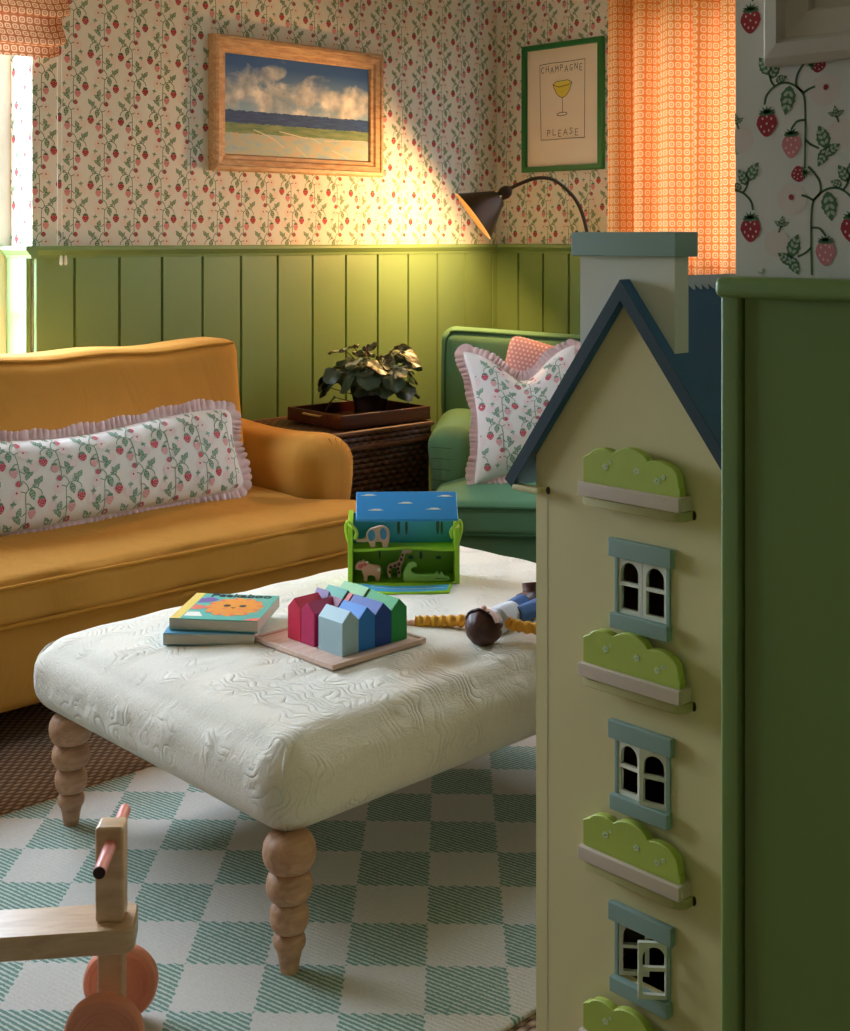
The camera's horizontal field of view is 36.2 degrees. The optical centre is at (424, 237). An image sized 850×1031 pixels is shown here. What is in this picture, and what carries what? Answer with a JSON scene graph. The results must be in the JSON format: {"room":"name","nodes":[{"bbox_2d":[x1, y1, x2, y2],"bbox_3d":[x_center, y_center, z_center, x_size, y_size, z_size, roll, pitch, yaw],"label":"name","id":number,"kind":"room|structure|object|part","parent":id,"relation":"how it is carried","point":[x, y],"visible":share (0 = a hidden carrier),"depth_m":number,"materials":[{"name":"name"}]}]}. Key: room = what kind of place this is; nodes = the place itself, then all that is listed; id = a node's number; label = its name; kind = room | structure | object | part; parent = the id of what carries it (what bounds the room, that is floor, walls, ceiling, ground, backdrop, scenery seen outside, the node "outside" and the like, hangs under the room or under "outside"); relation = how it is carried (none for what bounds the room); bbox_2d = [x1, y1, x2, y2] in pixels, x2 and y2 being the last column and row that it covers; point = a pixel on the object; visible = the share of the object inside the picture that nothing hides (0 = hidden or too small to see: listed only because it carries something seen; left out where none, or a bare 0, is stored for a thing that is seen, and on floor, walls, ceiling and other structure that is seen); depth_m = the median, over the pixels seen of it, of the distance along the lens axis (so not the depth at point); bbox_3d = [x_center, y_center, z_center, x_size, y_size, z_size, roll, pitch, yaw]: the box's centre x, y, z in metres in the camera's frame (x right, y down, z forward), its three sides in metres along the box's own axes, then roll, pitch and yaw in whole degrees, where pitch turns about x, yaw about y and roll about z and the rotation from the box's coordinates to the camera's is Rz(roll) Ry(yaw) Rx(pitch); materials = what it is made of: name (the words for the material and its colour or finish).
{"room":"children's room","nodes":[
{"label":"children's room","id":0,"kind":"room"},
{"bbox_2d":[0,0,497,490],"bbox_3d":[-2.057,-0.025,3.606,6.836,2.550,0.260,0,0,-44],"label":"wall","id":1,"kind":"structure","parent":0,"point":[158,244],"depth_m":4.80,"materials":[{"name":"paper"}]},
{"bbox_2d":[0,54,10,353],"bbox_3d":[-2.103,-0.025,3.672,1.963,1.750,0.040,0,0,-44],"label":"window","id":2,"kind":"structure","parent":1,"relation":"in","point":[5,60],"depth_m":4.33,"materials":[{"name":"white paint"}]},
{"bbox_3d":[-1.332,0.046,4.258,0.040,0.040,0.188,0,0,-44],"label":"chair rail","id":3,"kind":"part","parent":1,"relation":"part of","materials":[{"name":"green paint"}]},
{"bbox_2d":[11,55,31,245],"bbox_3d":[-1.332,-0.429,4.287,0.001,0.935,0.147,0,0,-44],"label":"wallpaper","id":4,"kind":"structure","parent":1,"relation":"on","point":[21,66],"depth_m":4.28,"materials":[{"name":"paper"}]},
{"bbox_2d":[0,0,69,264],"bbox_3d":[-1.931,-0.550,3.531,2.114,1.280,0.099,0,0,-44],"label":"blind","id":5,"kind":"object","parent":1,"relation":"attached to","point":[28,28],"visible":1,"depth_m":4.17,"materials":[{"name":"orange fabric"}]},
{"bbox_3d":[-1.192,-0.480,4.267,0.028,1.140,0.032,0,0,-44],"label":"pull cord","id":6,"kind":"part","parent":5,"relation":"part of","materials":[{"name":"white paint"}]},
{"bbox_2d":[32,0,496,245],"bbox_3d":[-0.480,-0.506,5.002,2.220,1.088,0.001,0,0,-44],"label":"wallpaper","id":7,"kind":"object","parent":1,"relation":"on","point":[133,75],"depth_m":4.78,"materials":[{"name":"paper"}]},
{"bbox_3d":[-0.465,0.046,4.989,2.223,0.040,0.040,0,0,-44],"label":"chair rail","id":8,"kind":"part","parent":1,"relation":"part of","materials":[{"name":"green paint"}]},
{"bbox_2d":[209,33,382,177],"bbox_3d":[-0.473,-0.492,4.980,0.825,0.495,0.040,0,0,-44],"label":"framed painting","id":9,"kind":"object","parent":1,"relation":"attached to","point":[275,106],"visible":1,"depth_m":4.96,"materials":[{"name":"brown wood"}]},
{"bbox_2d":[0,702,535,1030],"bbox_3d":[0.068,1.300,1.404,7.036,0.100,6.540,0,0,-44],"label":"floor","id":10,"kind":"structure","parent":0,"point":[27,769],"depth_m":3.10,"materials":[{"name":"wood"}]},
{"bbox_2d":[0,337,355,712],"bbox_3d":[-1.295,0.790,3.498,2.521,0.920,0.984,0,0,-44],"label":"sofa","id":11,"kind":"object","parent":10,"relation":"on","point":[55,584],"visible":0.66,"depth_m":3.69,"materials":[{"name":"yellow fabric"}]},
{"bbox_2d":[0,337,243,446],"bbox_3d":[-1.053,0.568,3.932,1.143,0.473,0.296,0,0,-44],"label":"backrest","id":12,"kind":"object","parent":11,"relation":"on","point":[56,389],"depth_m":3.91,"materials":[{"name":"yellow fabric"}]},
{"bbox_2d":[0,399,251,535],"bbox_3d":[-0.952,0.648,3.593,1.123,0.326,0.151,0,0,-42],"label":"bolster pillow","id":13,"kind":"object","parent":11,"relation":"on","point":[191,452],"visible":0.99,"depth_m":3.64,"materials":[{"name":"white fabric"}]},
{"bbox_2d":[0,485,355,626],"bbox_3d":[-1.173,0.858,3.481,2.235,0.174,0.787,0,0,-44],"label":"seat cushion","id":14,"kind":"object","parent":11,"relation":"on","point":[66,575],"depth_m":3.49,"materials":[{"name":"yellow fabric"}]},
{"bbox_3d":[-0.531,0.872,4.341,0.253,0.516,0.742,0,0,-44],"label":"arm","id":15,"kind":"part","parent":11,"relation":"part of","materials":[{"name":"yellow fabric"}]},
{"bbox_2d":[0,735,535,1030],"bbox_3d":[-0.168,1.244,2.631,2.500,0.011,1.257,0,0,-44],"label":"rug","id":16,"kind":"object","parent":10,"relation":"on","point":[421,902],"visible":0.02,"depth_m":2.42,"materials":[{"name":"fabric"}]},
{"bbox_2d":[0,804,158,1030],"bbox_3d":[-0.755,1.067,1.961,0.684,0.342,0.226,0,0,-7],"label":"toy trike","id":17,"kind":"object","parent":16,"relation":"on","point":[121,977],"visible":1,"depth_m":1.97,"materials":[{"name":"brown wood"}]},
{"bbox_3d":[-0.481,0.969,1.995,0.043,0.145,0.042,0,0,-3],"label":"head post","id":18,"kind":"part","parent":17,"relation":"part of","materials":[{"name":"brown wood"}]},
{"bbox_3d":[-0.480,1.123,1.995,0.038,0.170,0.040,0,0,-3],"label":"steering post","id":19,"kind":"part","parent":17,"relation":"part of","materials":[{"name":"brown wood"}]},
{"bbox_2d":[34,546,535,975],"bbox_3d":[-0.077,1.031,2.906,1.309,0.413,0.901,0,0,-44],"label":"ottoman","id":20,"kind":"object","parent":16,"relation":"on","point":[291,743],"visible":0.6,"depth_m":2.45,"materials":[{"name":"white fabric"}]},
{"bbox_3d":[-0.749,1.122,2.749,0.092,0.232,0.092,0,0,-44],"label":"leg","id":21,"kind":"part","parent":20,"relation":"part of","materials":[{"name":"brown wood"}]},
{"bbox_2d":[163,626,261,644],"bbox_3d":[-0.441,0.821,2.752,0.187,0.024,0.190,0,0,1],"label":"picture book","id":22,"kind":"object","parent":20,"relation":"on","point":[170,637],"visible":0.46,"depth_m":2.66,"materials":[{"name":"beige paper"}]},
{"bbox_2d":[169,593,278,632],"bbox_3d":[-0.423,0.794,2.762,0.187,0.025,0.190,0,0,7],"label":"book","id":23,"kind":"object","parent":22,"relation":"on","point":[250,613],"visible":1,"depth_m":2.72,"materials":[{"name":"multicoloured paper"}]},
{"bbox_2d":[170,593,262,620],"bbox_3d":[-0.422,0.782,2.762,0.186,0.001,0.190,0,0,7],"label":"picture","id":24,"kind":"object","parent":23,"relation":"on","point":[202,606],"depth_m":2.74,"materials":[{"name":"multicoloured paper"}]},
{"bbox_2d":[34,546,535,830],"bbox_3d":[-0.077,0.920,2.907,1.309,0.191,0.899,0,0,-44],"label":"cushion","id":25,"kind":"object","parent":20,"relation":"on","point":[288,742],"depth_m":2.45,"materials":[{"name":"white fabric"}]},
{"bbox_3d":[-0.229,1.122,2.197,0.092,0.232,0.092,0,0,-44],"label":"leg","id":26,"kind":"part","parent":20,"relation":"part of","materials":[{"name":"brown wood"}]},
{"bbox_2d":[255,627,425,669],"bbox_3d":[-0.175,0.823,2.667,0.250,0.010,0.255,0,0,-44],"label":"tray","id":27,"kind":"object","parent":20,"relation":"on","point":[279,640],"visible":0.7,"depth_m":2.60,"materials":[{"name":"pink wood"}]},
{"bbox_2d":[288,592,321,641],"bbox_3d":[-0.244,0.778,2.677,0.064,0.086,0.042,0,0,-44],"label":"block","id":28,"kind":"object","parent":27,"relation":"on","point":[297,604],"visible":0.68,"depth_m":2.66,"materials":[{"name":"paint"}]},
{"bbox_2d":[301,596,332,646],"bbox_3d":[-0.214,0.778,2.646,0.064,0.086,0.042,0,0,-44],"label":"block","id":29,"kind":"object","parent":27,"relation":"on","point":[310,612],"visible":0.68,"depth_m":2.62,"materials":[{"name":"paint"}]},
{"bbox_2d":[315,587,330,598],"bbox_3d":[-0.212,0.776,2.708,0.019,0.090,0.042,0,0,-44],"label":"block","id":30,"kind":"object","parent":27,"relation":"on","point":[323,593],"visible":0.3,"depth_m":2.70,"materials":[{"name":"purple paint"}]},
{"bbox_2d":[329,595,342,606],"bbox_3d":[-0.182,0.778,2.662,0.040,0.086,0.042,0,0,-44],"label":"block","id":31,"kind":"object","parent":27,"relation":"on","point":[336,602],"visible":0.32,"depth_m":2.65,"materials":[{"name":"red paint"}]},
{"bbox_2d":[325,585,348,599],"bbox_3d":[-0.182,0.776,2.723,0.042,0.090,0.064,0,0,-44],"label":"block","id":32,"kind":"object","parent":27,"relation":"on","point":[335,591],"visible":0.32,"depth_m":2.71,"materials":[{"name":"teal paint"}]},
{"bbox_2d":[318,604,358,656],"bbox_3d":[-0.172,0.778,2.587,0.042,0.086,0.075,0,0,-44],"label":"block","id":33,"kind":"object","parent":27,"relation":"on","point":[337,627],"visible":1,"depth_m":2.57,"materials":[{"name":"blue paint"}]},
{"bbox_2d":[344,592,353,600],"bbox_3d":[-0.153,0.778,2.693,0.042,0.086,0.015,0,0,-44],"label":"block","id":34,"kind":"object","parent":27,"relation":"on","point":[349,596],"visible":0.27,"depth_m":2.69,"materials":[{"name":"pink paint"}]},
{"bbox_2d":[340,581,370,596],"bbox_3d":[-0.145,0.776,2.747,0.042,0.090,0.080,0,0,-44],"label":"block","id":35,"kind":"object","parent":27,"relation":"on","point":[353,588],"visible":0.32,"depth_m":2.73,"materials":[{"name":"green paint"}]},
{"bbox_2d":[339,600,374,651],"bbox_3d":[-0.140,0.778,2.617,0.042,0.086,0.073,0,0,-44],"label":"block","id":36,"kind":"object","parent":27,"relation":"on","point":[366,617],"visible":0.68,"depth_m":2.59,"materials":[{"name":"blue paint"}]},
{"bbox_2d":[350,594,390,646],"bbox_3d":[-0.115,0.778,2.653,0.042,0.086,0.091,0,0,-44],"label":"block","id":37,"kind":"object","parent":27,"relation":"on","point":[382,613],"visible":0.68,"depth_m":2.62,"materials":[{"name":"blue paint"}]},
{"bbox_2d":[366,590,406,642],"bbox_3d":[-0.083,0.778,2.684,0.042,0.086,0.091,0,0,-44],"label":"block","id":38,"kind":"object","parent":27,"relation":"on","point":[398,609],"visible":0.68,"depth_m":2.65,"materials":[{"name":"green paint"}]},
{"bbox_2d":[344,491,462,594],"bbox_3d":[-0.051,0.725,3.102,0.285,0.208,0.192,0,0,-2],"label":"toy playset","id":39,"kind":"object","parent":20,"relation":"on","point":[427,523],"visible":0.98,"depth_m":3.15,"materials":[{"name":"paint"}]},
{"bbox_3d":[-0.178,0.701,3.100,0.021,0.058,0.040,0,0,-40],"label":"handle","id":40,"kind":"part","parent":39,"relation":"part of","materials":[{"name":"paint"}]},
{"bbox_2d":[355,559,380,580],"bbox_3d":[-0.137,0.797,3.118,0.062,0.053,0.012,0,0,-2],"label":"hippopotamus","id":41,"kind":"object","parent":39,"relation":"in","point":[367,569],"visible":1,"depth_m":3.11,"materials":[{"name":"wood"}]},
{"bbox_2d":[356,525,389,546],"bbox_3d":[-0.126,0.720,3.135,0.082,0.053,0.013,0,0,-2],"label":"elephant","id":42,"kind":"object","parent":39,"relation":"on","point":[380,533],"visible":0.96,"depth_m":3.13},
{"bbox_2d":[387,544,411,576],"bbox_3d":[-0.062,0.784,3.153,0.061,0.080,0.012,0,0,-2],"label":"giraffe","id":43,"kind":"object","parent":39,"relation":"in","point":[397,564],"visible":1,"depth_m":3.15,"materials":[{"name":"brown wood"}]},
{"bbox_3d":[-0.053,0.757,3.189,0.244,0.144,0.009,0,0,-2],"label":"panel","id":44,"kind":"part","parent":39,"relation":"part of","materials":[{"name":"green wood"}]},
{"bbox_3d":[-0.053,0.708,3.183,0.242,0.074,0.003,0,0,-2],"label":"sky panel","id":45,"kind":"part","parent":39,"relation":"part of","materials":[{"name":"wood"}]},
{"bbox_2d":[353,542,453,551],"bbox_3d":[-0.052,0.749,3.151,0.244,0.008,0.067,0,0,-2],"label":"shelf","id":46,"kind":"object","parent":39,"relation":"attached to","point":[357,546],"depth_m":3.14,"materials":[{"name":"paint"}]},
{"bbox_3d":[-0.044,0.649,3.142,0.244,0.055,0.089,0,0,-2],"label":"lid","id":47,"kind":"part","parent":39,"relation":"part of","materials":[{"name":"blue wood"}]},
{"bbox_2d":[403,561,448,581],"bbox_3d":[0.003,0.799,3.113,0.111,0.047,0.012,0,0,-2],"label":"toy crocodile","id":48,"kind":"object","parent":39,"relation":"in","point":[409,575],"visible":1,"depth_m":3.11},
{"bbox_3d":[0.076,0.701,3.109,0.021,0.058,0.040,0,0,36],"label":"handle","id":49,"kind":"part","parent":39,"relation":"part of","materials":[{"name":"paint"}]},
{"bbox_2d":[407,582,535,645],"bbox_3d":[0.141,0.795,2.792,0.397,0.078,0.318,0,0,-14],"label":"doll","id":50,"kind":"object","parent":20,"relation":"on","point":[484,626],"visible":0.75,"depth_m":2.72,"materials":[{"name":"fabric"}]},
{"bbox_2d":[250,416,433,499],"bbox_3d":[-0.312,0.955,4.759,0.502,0.571,0.478,0,0,-44],"label":"wicker trunk","id":51,"kind":"object","parent":10,"relation":"on","point":[394,457],"visible":0.25,"depth_m":4.63,"materials":[{"name":"brown wicker"}]},
{"bbox_3d":[-0.312,0.703,4.759,0.492,0.055,0.467,0,0,-44],"label":"lid","id":52,"kind":"part","parent":51,"relation":"part of","materials":[{"name":"wicker"}]},
{"bbox_2d":[287,400,430,429],"bbox_3d":[-0.242,0.643,4.781,0.442,0.048,0.330,0,0,-41],"label":"serving tray","id":53,"kind":"object","parent":51,"relation":"on","point":[340,415],"visible":0.8,"depth_m":4.70,"materials":[{"name":"brown wood"}]},
{"bbox_3d":[-0.403,0.631,4.641,0.016,0.008,0.108,0,0,-41],"label":"handle","id":54,"kind":"part","parent":53,"relation":"part of","materials":[{"name":"gold metal"}]},
{"bbox_2d":[350,390,387,413],"bbox_3d":[-0.203,0.611,4.820,0.148,0.097,0.148,0,0,0],"label":"pot","id":55,"kind":"object","parent":53,"relation":"on","point":[372,402],"depth_m":4.76,"materials":[{"name":"brown ceramic"}]},
{"bbox_2d":[317,342,421,413],"bbox_3d":[-0.205,0.520,4.812,0.381,0.277,0.312,0,0,-22],"label":"potted plant","id":56,"kind":"object","parent":53,"relation":"on","point":[370,383],"visible":0.98,"depth_m":4.76,"materials":[{"name":"green plant"}]},
{"bbox_2d":[428,326,579,562],"bbox_3d":[0.385,0.799,4.676,0.734,0.902,0.946,0,0,6],"label":"armchair","id":57,"kind":"object","parent":10,"relation":"on","point":[499,519],"visible":0.34,"depth_m":4.53,"materials":[{"name":"green fabric"}]},
{"bbox_3d":[0.117,0.890,4.795,0.177,0.480,0.532,0,0,6],"label":"arm","id":58,"kind":"part","parent":57,"relation":"part of","materials":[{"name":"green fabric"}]},
{"bbox_2d":[436,477,535,534],"bbox_3d":[0.378,0.901,4.612,0.670,0.153,0.800,0,0,6],"label":"seat cushion","id":59,"kind":"object","parent":57,"relation":"on","point":[483,509],"depth_m":4.24,"materials":[{"name":"green fabric"}]},
{"bbox_2d":[454,339,579,484],"bbox_3d":[0.350,0.609,4.503,0.482,0.504,0.198,0,0,-5],"label":"pillow","id":60,"kind":"object","parent":57,"relation":"on","point":[505,404],"visible":0.55,"depth_m":4.47,"materials":[{"name":"white fabric"}]},
{"bbox_2d":[475,357,567,470],"bbox_3d":[0.352,0.596,4.473,0.335,0.390,0.055,-3,-21,-4],"label":"print","id":61,"kind":"object","parent":60,"relation":"attached to","point":[509,403],"depth_m":4.47,"materials":[{"name":"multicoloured fabric"}]},
{"bbox_2d":[505,336,559,370],"bbox_3d":[0.475,0.610,4.900,0.472,0.470,0.153,0,0,9],"label":"pillow","id":62,"kind":"object","parent":57,"relation":"on","point":[523,353],"visible":0.2,"depth_m":4.91,"materials":[{"name":"fabric"}]},
{"bbox_2d":[456,176,588,239],"bbox_3d":[0.434,0.502,5.171,0.651,1.496,0.225,0,0,-16],"label":"floor lamp","id":63,"kind":"object","parent":10,"relation":"on","point":[484,208],"visible":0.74,"depth_m":5.07,"materials":[{"name":"brown metal"}]},
{"bbox_3d":[0.197,-0.094,5.110,0.201,0.201,0.195,0,0,-44],"label":"lamp shade","id":64,"kind":"part","parent":63,"relation":"part of","materials":[{"name":"brown metal"}]},
{"bbox_2d":[504,232,735,1030],"bbox_3d":[0.373,0.621,1.798,0.348,1.258,0.417,0,0,-44],"label":"house","id":65,"kind":"object","parent":10,"relation":"on","point":[623,458],"visible":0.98,"depth_m":1.69,"materials":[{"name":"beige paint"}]},
{"bbox_3d":[0.406,0.062,1.837,0.245,0.021,0.030,0,0,-44],"label":"ridge trim","id":66,"kind":"part","parent":65,"relation":"part of","materials":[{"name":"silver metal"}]},
{"bbox_2d":[497,0,607,334],"bbox_3d":[2.496,-0.025,3.609,0.200,2.550,6.140,0,0,-44],"label":"wall","id":67,"kind":"structure","parent":0,"point":[538,275],"depth_m":5.60,"materials":[{"name":"paper"}]},
{"bbox_3d":[0.556,0.046,5.503,0.040,0.040,0.720,0,0,-44],"label":"chair rail","id":68,"kind":"part","parent":67,"relation":"part of","materials":[{"name":"green paint"}]},
{"bbox_2d":[521,36,604,172],"bbox_3d":[0.578,-0.556,5.489,0.024,0.545,0.439,0,0,-44],"label":"framed poster","id":69,"kind":"object","parent":67,"relation":"attached to","point":[563,82],"visible":1,"depth_m":5.49,"materials":[{"name":"beige paper"}]},
{"bbox_2d":[608,0,735,274],"bbox_3d":[1.266,-0.043,4.631,0.123,2.347,1.920,0,0,-44],"label":"curtain","id":70,"kind":"object","parent":67,"relation":"hanging from","point":[672,63],"visible":0.28,"depth_m":4.93,"materials":[{"name":"orange fabric"}]},
{"bbox_2d":[716,0,849,1030],"bbox_3d":[1.337,-0.025,0.436,0.182,2.550,2.785,0,0,-44],"label":"wall partition","id":71,"kind":"structure","parent":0,"point":[785,310],"depth_m":1.33,"materials":[{"name":"wood"}]},
{"bbox_3d":[1.302,0.052,0.472,0.182,0.022,2.685,0,0,-44],"label":"chair rail","id":72,"kind":"part","parent":71,"relation":"part of","materials":[{"name":"green paint"}]},
{"bbox_2d":[735,0,849,274],"bbox_3d":[0.637,-0.231,1.076,0.001,0.538,0.878,0,0,-44],"label":"print","id":73,"kind":"object","parent":71,"relation":"on","point":[792,130],"depth_m":1.35,"materials":[{"name":"paper"}]},
{"bbox_2d":[764,0,849,66],"bbox_3d":[0.520,-0.458,1.175,0.028,0.560,0.480,0,0,-44],"label":"framed picture","id":74,"kind":"object","parent":71,"relation":"attached to","point":[796,32],"visible":1,"depth_m":1.31}
]}

